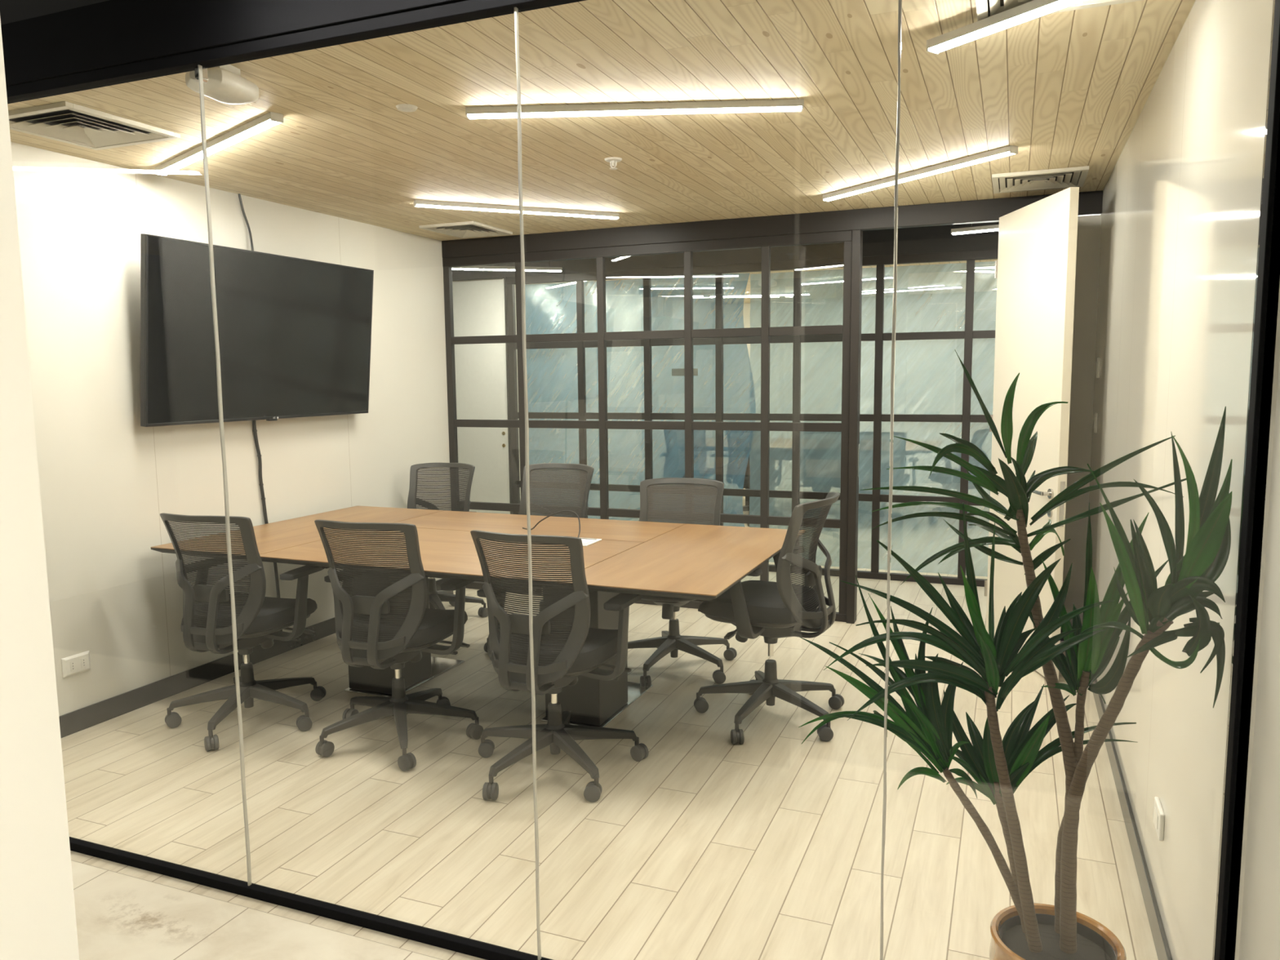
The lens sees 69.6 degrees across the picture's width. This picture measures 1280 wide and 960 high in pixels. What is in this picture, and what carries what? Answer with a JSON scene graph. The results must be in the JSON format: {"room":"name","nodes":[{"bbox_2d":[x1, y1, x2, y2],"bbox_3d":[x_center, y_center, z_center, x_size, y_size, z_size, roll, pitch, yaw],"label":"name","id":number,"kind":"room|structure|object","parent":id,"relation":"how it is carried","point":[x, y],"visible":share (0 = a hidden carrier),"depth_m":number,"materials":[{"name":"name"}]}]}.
{"room":"office","nodes":[
{"label":"office","id":0,"kind":"room"},
{"bbox_2d":[0,17,79,959],"bbox_3d":[-2.087,0.018,1.373,3.327,2.900,0.121,2,7,22],"label":"wall","id":1,"kind":"structure","parent":0,"point":[37,914],"depth_m":0.79,"materials":[{"name":"white paint"}]},
{"bbox_2d":[0,0,109,25],"bbox_3d":[-1.915,-1.701,2.997,7.100,0.550,0.050,2,7,22],"label":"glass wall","id":2,"kind":"structure","parent":0,"point":[11,11],"depth_m":3.02,"materials":[{"name":"glass"}]},
{"bbox_2d":[0,0,1279,959],"bbox_3d":[-0.988,-0.035,2.637,4.707,2.700,0.065,2,7,22],"label":"glass partition frame","id":3,"kind":"structure","parent":2,"relation":"in","point":[110,42],"depth_m":2.45,"materials":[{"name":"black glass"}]},
{"bbox_2d":[10,142,451,715],"bbox_3d":[-2.220,-0.268,5.216,0.120,2.610,3.940,2,7,22],"label":"wall","id":4,"kind":"structure","parent":0,"point":[107,479],"depth_m":4.55,"materials":[{"name":"white paint"}]},
{"bbox_2d":[61,650,90,678],"bbox_3d":[-2.585,0.846,4.225,0.017,0.090,0.136,2,7,22],"label":"wall socket","id":5,"kind":"object","parent":4,"relation":"attached to","point":[73,664],"visible":1,"depth_m":4.21,"materials":[{"name":"white plastic"}]},
{"bbox_2d":[70,660,75,671],"bbox_3d":[-2.589,0.849,4.200,0.004,0.044,0.024,2,7,22],"label":"outlet","id":6,"kind":"object","parent":5,"relation":"attached to","point":[73,663],"depth_m":4.20,"materials":[{"name":"white plastic"}]},
{"bbox_2d":[80,657,86,667],"bbox_3d":[-2.569,0.843,4.248,0.004,0.044,0.024,2,7,22],"label":"outlet","id":7,"kind":"object","parent":5,"relation":"attached to","point":[83,660],"depth_m":4.25,"materials":[{"name":"white plastic"}]},
{"bbox_2d":[58,578,449,737],"bbox_3d":[-2.146,0.982,5.332,0.012,0.100,3.820,2,7,22],"label":"baseboard","id":8,"kind":"structure","parent":4,"relation":"attached to","point":[82,718],"depth_m":4.72,"materials":[{"name":"grey wood"}]},
{"bbox_2d":[140,233,373,426],"bbox_3d":[-2.070,-0.787,5.126,0.191,0.913,1.650,2,7,22],"label":"television","id":9,"kind":"object","parent":4,"relation":"attached to","point":[295,334],"visible":1,"depth_m":4.93,"materials":[{"name":"black plastic"}]},
{"bbox_2d":[252,420,282,631],"bbox_3d":[-2.127,0.228,5.264,0.048,1.392,0.130,2,7,22],"label":"cable","id":10,"kind":"object","parent":9,"relation":"hanging from","point":[254,424],"visible":0.65,"depth_m":5.22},
{"bbox_2d":[502,278,590,500],"bbox_3d":[-0.142,-0.940,10.948,0.100,2.620,5.540,2,7,22],"label":"wall","id":11,"kind":"structure","parent":0,"point":[503,278],"depth_m":8.43,"materials":[{"name":"white paint"}]},
{"bbox_2d":[452,214,1098,586],"bbox_3d":[0.643,-0.732,7.558,8.100,2.950,0.060,2,7,22],"label":"window","id":12,"kind":"structure","parent":11,"relation":"in","point":[928,244],"depth_m":7.31,"materials":[{"name":"black metal"}]},
{"bbox_2d":[452,276,512,514],"bbox_3d":[-1.569,-0.579,8.476,0.882,2.485,0.080,2,7,22],"label":"door","id":13,"kind":"structure","parent":12,"relation":"attached to","point":[480,308],"depth_m":8.37,"materials":[{"name":"white wood"},{"name":"black metal"}]},
{"bbox_2d":[524,272,755,526],"bbox_3d":[-0.050,-0.551,7.931,2.148,2.320,0.055,2,7,22],"label":"plastic sheet","id":14,"kind":"object","parent":12,"relation":"attached to","point":[551,308],"depth_m":7.87,"materials":[{"name":"clear plastic"}]},
{"bbox_2d":[749,261,997,577],"bbox_3d":[2.269,-0.445,7.001,2.950,2.350,0.025,2,7,22],"label":"plastic sheet","id":15,"kind":"object","parent":12,"relation":"attached to","point":[941,376],"visible":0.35,"depth_m":7.14,"materials":[{"name":"clear plastic"}]},
{"bbox_2d":[7,0,1195,240],"bbox_3d":[-0.145,-1.532,4.229,4.583,0.080,3.930,2,7,22],"label":"ceiling","id":16,"kind":"structure","parent":0,"point":[1070,88],"depth_m":3.49,"materials":[{"name":"brown wood"}]},
{"bbox_2d":[8,101,180,150],"bbox_3d":[-2.209,-1.395,3.646,0.490,0.018,0.500,2,7,22],"label":"ceiling vent","id":17,"kind":"object","parent":16,"relation":"in","point":[64,122],"visible":0.99,"depth_m":3.63,"materials":[{"name":"beige metal"}]},
{"bbox_2d":[155,145,203,175],"bbox_3d":[-2.051,-1.442,4.117,0.700,0.032,0.092,6,9,44],"label":"recessed light","id":18,"kind":"object","parent":16,"relation":"in","point":[195,154],"depth_m":4.17,"materials":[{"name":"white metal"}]},
{"bbox_2d":[185,64,259,104],"bbox_3d":[-1.348,-1.286,2.966,0.150,0.100,0.250,1,7,14],"label":"emergency light","id":19,"kind":"object","parent":16,"relation":"attached to","point":[225,84],"visible":0.8,"depth_m":2.93,"materials":[{"name":"white plastic"}]},
{"bbox_2d":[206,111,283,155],"bbox_3d":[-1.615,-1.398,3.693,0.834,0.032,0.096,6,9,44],"label":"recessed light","id":20,"kind":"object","parent":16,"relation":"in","point":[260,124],"depth_m":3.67,"materials":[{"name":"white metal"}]},
{"bbox_2d":[238,193,253,250],"bbox_3d":[-2.163,-1.358,5.063,0.025,0.412,0.082,4,8,37],"label":"cable","id":21,"kind":"object","parent":16,"relation":"hanging from","point":[239,194],"visible":0.76,"depth_m":5.06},
{"bbox_2d":[395,103,417,111],"bbox_3d":[-0.872,-1.390,3.442,0.080,0.011,0.080,2,7,22],"label":"ceiling detector","id":22,"kind":"object","parent":16,"relation":"attached to","point":[402,107],"visible":1,"depth_m":3.43,"materials":[{"name":"white plastic"}]},
{"bbox_2d":[418,221,512,238],"bbox_3d":[-1.177,-1.701,6.263,0.420,0.018,0.510,2,7,22],"label":"ceiling vent","id":23,"kind":"object","parent":16,"relation":"in","point":[466,229],"visible":1,"depth_m":6.23,"materials":[{"name":"beige metal"}]},
{"bbox_2d":[413,200,619,219],"bbox_3d":[-0.711,-1.610,5.491,1.252,0.032,0.049,-3,7,-23],"label":"recessed light","id":24,"kind":"object","parent":16,"relation":"in","point":[420,203],"visible":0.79,"depth_m":5.45,"materials":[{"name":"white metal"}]},
{"bbox_2d":[604,156,622,169],"bbox_3d":[-0.124,-1.477,4.303,0.084,0.046,0.084,2,7,22],"label":"sprinkler","id":25,"kind":"object","parent":16,"relation":"attached to","point":[612,160],"visible":1,"depth_m":4.29,"materials":[{"name":"white plastic"}]},
{"bbox_2d":[465,98,804,119],"bbox_3d":[-0.024,-1.387,3.445,1.259,0.032,0.048,0,6,3],"label":"recessed light","id":26,"kind":"object","parent":16,"relation":"in","point":[769,105],"visible":1,"depth_m":3.43,"materials":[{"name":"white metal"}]},
{"bbox_2d":[467,106,801,119],"bbox_3d":[-0.024,-1.379,3.446,1.245,0.017,0.039,0,6,3],"label":"diffuser","id":27,"kind":"object","parent":26,"relation":"attached to","point":[500,112],"depth_m":3.43,"materials":[{"name":"white plastic"}]},
{"bbox_2d":[822,176,894,201],"bbox_3d":[1.165,-1.564,4.904,0.154,0.033,0.653,-4,7,-29],"label":"recessed light","id":28,"kind":"object","parent":16,"relation":"in","point":[889,181],"depth_m":4.95,"materials":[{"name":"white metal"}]},
{"bbox_2d":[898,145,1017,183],"bbox_3d":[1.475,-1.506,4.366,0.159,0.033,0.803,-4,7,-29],"label":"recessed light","id":29,"kind":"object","parent":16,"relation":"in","point":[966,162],"depth_m":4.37,"materials":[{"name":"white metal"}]},
{"bbox_2d":[926,0,1084,54],"bbox_3d":[1.016,-1.272,2.544,0.048,0.032,0.509,-5,8,-34],"label":"recessed light","id":30,"kind":"object","parent":16,"relation":"in","point":[1033,9],"visible":1,"depth_m":2.56,"materials":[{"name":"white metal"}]},
{"bbox_2d":[991,165,1088,193],"bbox_3d":[2.095,-1.574,4.838,0.450,0.018,0.460,2,7,22],"label":"ceiling vent","id":31,"kind":"object","parent":16,"relation":"in","point":[1059,178],"visible":1,"depth_m":4.81,"materials":[{"name":"beige metal"}]},
{"bbox_2d":[975,0,1142,21],"bbox_3d":[1.077,-1.280,2.322,0.440,0.018,0.500,2,7,22],"label":"ceiling vent","id":32,"kind":"object","parent":16,"relation":"in","point":[984,8],"visible":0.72,"depth_m":2.51,"materials":[{"name":"beige metal"}]},
{"bbox_2d":[61,487,1158,959],"bbox_3d":[0.483,0.834,7.296,8.500,0.100,12.780,2,7,22],"label":"floor","id":33,"kind":"structure","parent":0,"point":[705,846],"depth_m":3.32,"materials":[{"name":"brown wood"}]},
{"bbox_2d":[160,512,326,751],"bbox_3d":[-1.842,0.631,4.291,0.705,1.023,0.735,1,7,18],"label":"office chair","id":34,"kind":"object","parent":33,"relation":"on","point":[206,625],"visible":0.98,"depth_m":4.11,"materials":[{"name":"grey plastic"}]},
{"bbox_2d":[314,519,483,771],"bbox_3d":[-1.068,0.644,4.105,0.711,1.023,0.706,1,7,18],"label":"office chair","id":35,"kind":"object","parent":33,"relation":"on","point":[375,633],"visible":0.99,"depth_m":3.87,"materials":[{"name":"grey plastic"}]},
{"bbox_2d":[407,462,488,617],"bbox_3d":[-1.392,0.417,6.149,0.734,1.023,0.733,1,7,17],"label":"office chair","id":36,"kind":"object","parent":33,"relation":"on","point":[436,597],"visible":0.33,"depth_m":6.27,"materials":[{"name":"grey fabric"}]},
{"bbox_2d":[151,506,805,727],"bbox_3d":[-0.757,0.690,4.662,2.880,0.800,1.510,2,7,23],"label":"meeting table","id":37,"kind":"object","parent":33,"relation":"on","point":[697,562],"visible":0.58,"depth_m":4.37,"materials":[{"name":"brown wood"}]},
{"bbox_2d":[405,574,528,586],"bbox_3d":[-0.759,0.452,4.635,1.240,0.080,0.200,2,7,23],"label":"cable tray","id":38,"kind":"object","parent":37,"relation":"on","point":[406,575],"depth_m":4.63,"materials":[{"name":"black metal"}]},
{"bbox_2d":[522,510,580,537],"bbox_3d":[-0.436,0.212,4.739,0.093,0.130,0.484,-6,9,-42],"label":"cable","id":39,"kind":"object","parent":37,"relation":"on","point":[576,514],"visible":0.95,"depth_m":4.68,"materials":[{"name":"black plastic"}]},
{"bbox_2d":[580,537,601,546],"bbox_3d":[-0.290,0.299,4.475,0.150,0.008,0.180,2,7,22],"label":"module","id":40,"kind":"object","parent":37,"relation":"on","point":[585,541],"visible":0.5,"depth_m":4.47,"materials":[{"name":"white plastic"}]},
{"bbox_2d":[484,462,594,652],"bbox_3d":[-0.556,0.459,5.477,0.712,1.073,0.720,2,7,25],"label":"office chair","id":41,"kind":"object","parent":33,"relation":"on","point":[554,467],"visible":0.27,"depth_m":5.62,"materials":[{"name":"grey fabric"}]},
{"bbox_2d":[470,529,648,802],"bbox_3d":[-0.376,0.679,3.730,0.702,1.023,0.734,2,7,24],"label":"office chair","id":42,"kind":"object","parent":33,"relation":"on","point":[562,653],"visible":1,"depth_m":3.53,"materials":[{"name":"grey plastic"}]},
{"bbox_2d":[627,477,737,687],"bbox_3d":[0.160,0.531,4.998,0.701,1.023,0.731,1,7,16],"label":"office chair","id":43,"kind":"object","parent":33,"relation":"on","point":[671,641],"visible":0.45,"depth_m":5.12,"materials":[{"name":"grey plastic"}]},
{"bbox_2d":[742,435,782,526],"bbox_3d":[1.248,-0.051,10.059,0.705,1.023,0.735,3,7,26],"label":"office chair","id":44,"kind":"object","parent":33,"relation":"on","point":[747,478],"visible":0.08,"depth_m":9.84,"materials":[{"name":"grey plastic"}]},
{"bbox_2d":[693,492,844,744],"bbox_3d":[0.584,0.592,4.241,0.706,1.063,0.726,3,7,28],"label":"office chair","id":45,"kind":"object","parent":33,"relation":"on","point":[772,611],"visible":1,"depth_m":4.10,"materials":[{"name":"grey plastic"}]},
{"bbox_2d":[800,431,840,530],"bbox_3d":[1.953,-0.023,9.746,0.705,1.023,0.735,1,7,17],"label":"office chair","id":46,"kind":"object","parent":33,"relation":"on","point":[838,482],"visible":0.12,"depth_m":9.56,"materials":[{"name":"grey plastic"}]},
{"bbox_2d":[745,438,942,511],"bbox_3d":[2.001,-0.036,10.855,2.880,0.800,1.510,2,7,22],"label":"meeting table","id":47,"kind":"object","parent":33,"relation":"on","point":[820,450],"visible":0.04,"depth_m":10.45,"materials":[{"name":"brown wood"}]},
{"bbox_2d":[859,431,918,532],"bbox_3d":[2.547,-0.005,9.537,0.705,1.023,0.735,2,7,22],"label":"office chair","id":48,"kind":"object","parent":33,"relation":"on","point":[865,483],"visible":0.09,"depth_m":9.39,"materials":[{"name":"grey plastic"}]},
{"bbox_2d":[929,427,987,524],"bbox_3d":[3.447,-0.050,9.850,0.735,1.023,0.705,3,8,32],"label":"office chair","id":49,"kind":"object","parent":33,"relation":"on","point":[948,465],"visible":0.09,"depth_m":9.63,"materials":[{"name":"grey plastic"}]},
{"bbox_2d":[799,349,1232,959],"bbox_3d":[0.843,0.520,2.198,0.891,1.657,0.359,2,7,22],"label":"potted plant","id":50,"kind":"object","parent":33,"relation":"on","point":[1025,930],"visible":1,"depth_m":2.13,"materials":[{"name":"green plant"}]},
{"bbox_2d":[452,258,997,302],"bbox_3d":[1.689,-2.214,10.027,8.100,0.080,5.590,2,7,22],"label":"ceiling","id":51,"kind":"structure","parent":0,"point":[985,263],"depth_m":9.39,"materials":[{"name":"brown wood"}]},
{"bbox_2d":[658,272,738,277],"bbox_3d":[0.404,-2.056,9.260,1.176,0.032,0.048,0,6,2],"label":"recessed light","id":52,"kind":"object","parent":51,"relation":"in","point":[735,273],"visible":0.17,"depth_m":9.23,"materials":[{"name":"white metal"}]},
{"bbox_2d":[744,292,790,296],"bbox_3d":[1.498,-2.326,11.552,1.243,0.032,0.049,0,6,8],"label":"recessed light","id":53,"kind":"object","parent":51,"relation":"in","point":[786,293],"visible":0.02,"depth_m":11.53,"materials":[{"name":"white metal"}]},
{"bbox_2d":[868,274,893,279],"bbox_3d":[2.170,-2.146,9.888,1.146,0.032,0.048,4,8,37],"label":"recessed light","id":54,"kind":"object","parent":51,"relation":"in","point":[887,276],"visible":0.17,"depth_m":9.55,"materials":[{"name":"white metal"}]},
{"bbox_2d":[875,284,954,292],"bbox_3d":[3.242,-2.289,11.064,1.243,0.032,0.049,4,8,36],"label":"recessed light","id":55,"kind":"object","parent":51,"relation":"in","point":[952,286],"visible":0.02,"depth_m":10.86,"materials":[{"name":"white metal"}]},
{"bbox_2d":[742,294,995,494],"bbox_3d":[2.769,-1.218,12.794,8.100,2.700,0.100,2,7,22],"label":"wall","id":56,"kind":"structure","parent":0,"point":[748,318],"depth_m":12.38,"materials":[{"name":"white paint"}]},
{"bbox_2d":[1062,214,1101,626],"bbox_3d":[2.401,-0.277,5.457,0.498,2.480,0.050,2,7,22],"label":"wall","id":57,"kind":"structure","parent":0,"point":[1089,227],"depth_m":5.34,"materials":[{"name":"grey paint"}]},
{"bbox_2d":[441,190,1102,623],"bbox_3d":[0.590,-0.402,6.152,4.383,2.610,0.100,2,7,22],"label":"window","id":58,"kind":"structure","parent":57,"relation":"in","point":[847,227],"depth_m":6.08,"materials":[{"name":"black metal"}]},
{"bbox_2d":[984,186,1079,680],"bbox_3d":[2.126,-0.243,5.055,0.153,2.483,0.889,-1,6,-1],"label":"door","id":59,"kind":"structure","parent":58,"relation":"attached to","point":[1035,267],"depth_m":4.87,"materials":[{"name":"beige wood"}]},
{"bbox_2d":[1093,413,1097,433],"bbox_3d":[2.499,-0.313,5.049,0.013,0.110,0.070,2,7,22],"label":"wall switch","id":60,"kind":"object","parent":57,"relation":"attached to","point":[1095,417],"visible":1,"depth_m":5.02,"materials":[{"name":"white plastic"}]},
{"bbox_2d":[1087,0,1279,959],"bbox_3d":[1.698,-0.185,2.822,0.172,2.900,5.430,2,7,22],"label":"wall","id":61,"kind":"structure","parent":0,"point":[1182,195],"depth_m":2.33,"materials":[{"name":"white paint"}]},
{"bbox_2d":[1096,357,1100,377],"bbox_3d":[2.496,-0.611,5.016,0.013,0.110,0.070,2,7,22],"label":"wall switch","id":62,"kind":"object","parent":61,"relation":"attached to","point":[1098,362],"visible":1,"depth_m":4.99,"materials":[{"name":"white plastic"}]},
{"bbox_2d":[1092,678,1172,959],"bbox_3d":[1.906,1.128,3.700,0.012,0.090,3.820,2,7,22],"label":"baseboard","id":63,"kind":"structure","parent":61,"relation":"attached to","point":[1162,949],"depth_m":2.96,"materials":[{"name":"grey wood"}]},
{"bbox_2d":[1153,796,1164,841],"bbox_3d":[1.475,0.963,2.618,0.014,0.080,0.120,2,7,22],"label":"wall socket","id":64,"kind":"object","parent":61,"relation":"attached to","point":[1158,814],"visible":1,"depth_m":2.59,"materials":[{"name":"white plastic"}]},
{"bbox_2d":[1154,807,1158,829],"bbox_3d":[1.469,0.963,2.620,0.002,0.040,0.060,2,7,22],"label":"outlet","id":65,"kind":"object","parent":64,"relation":"attached to","point":[1156,809],"depth_m":2.61,"materials":[{"name":"white plastic"}]},
{"bbox_3d":[0.376,-2.151,6.773,8.100,0.050,1.280,2,7,22],"label":"ceiling","id":66,"kind":"structure","parent":0,"visible":0},
{"bbox_2d":[452,265,562,271],"bbox_3d":[-1.124,-1.943,7.457,0.984,0.482,0.048,-2,7,-15],"label":"lamp","id":67,"kind":"object","parent":66,"relation":"hanging from","point":[480,267],"visible":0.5,"depth_m":7.47,"materials":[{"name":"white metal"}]},
{"bbox_2d":[452,268,561,271],"bbox_3d":[-1.122,-1.712,7.483,0.970,0.017,0.039,-2,7,-15],"label":"diffuser","id":68,"kind":"object","parent":67,"relation":"attached to","point":[495,269],"depth_m":7.49,"materials":[{"name":"white plastic"}]},
{"bbox_2d":[951,223,999,235],"bbox_3d":[2.452,-1.755,5.454,1.167,0.482,0.048,4,8,33],"label":"lamp","id":69,"kind":"object","parent":66,"relation":"hanging from","point":[971,229],"visible":0.33,"depth_m":5.70,"materials":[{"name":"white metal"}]},
{"bbox_2d":[952,228,999,235],"bbox_3d":[2.455,-1.523,5.480,1.153,0.017,0.039,4,8,33],"label":"diffuser","id":70,"kind":"object","parent":69,"relation":"attached to","point":[955,231],"depth_m":5.72,"materials":[{"name":"white plastic"}]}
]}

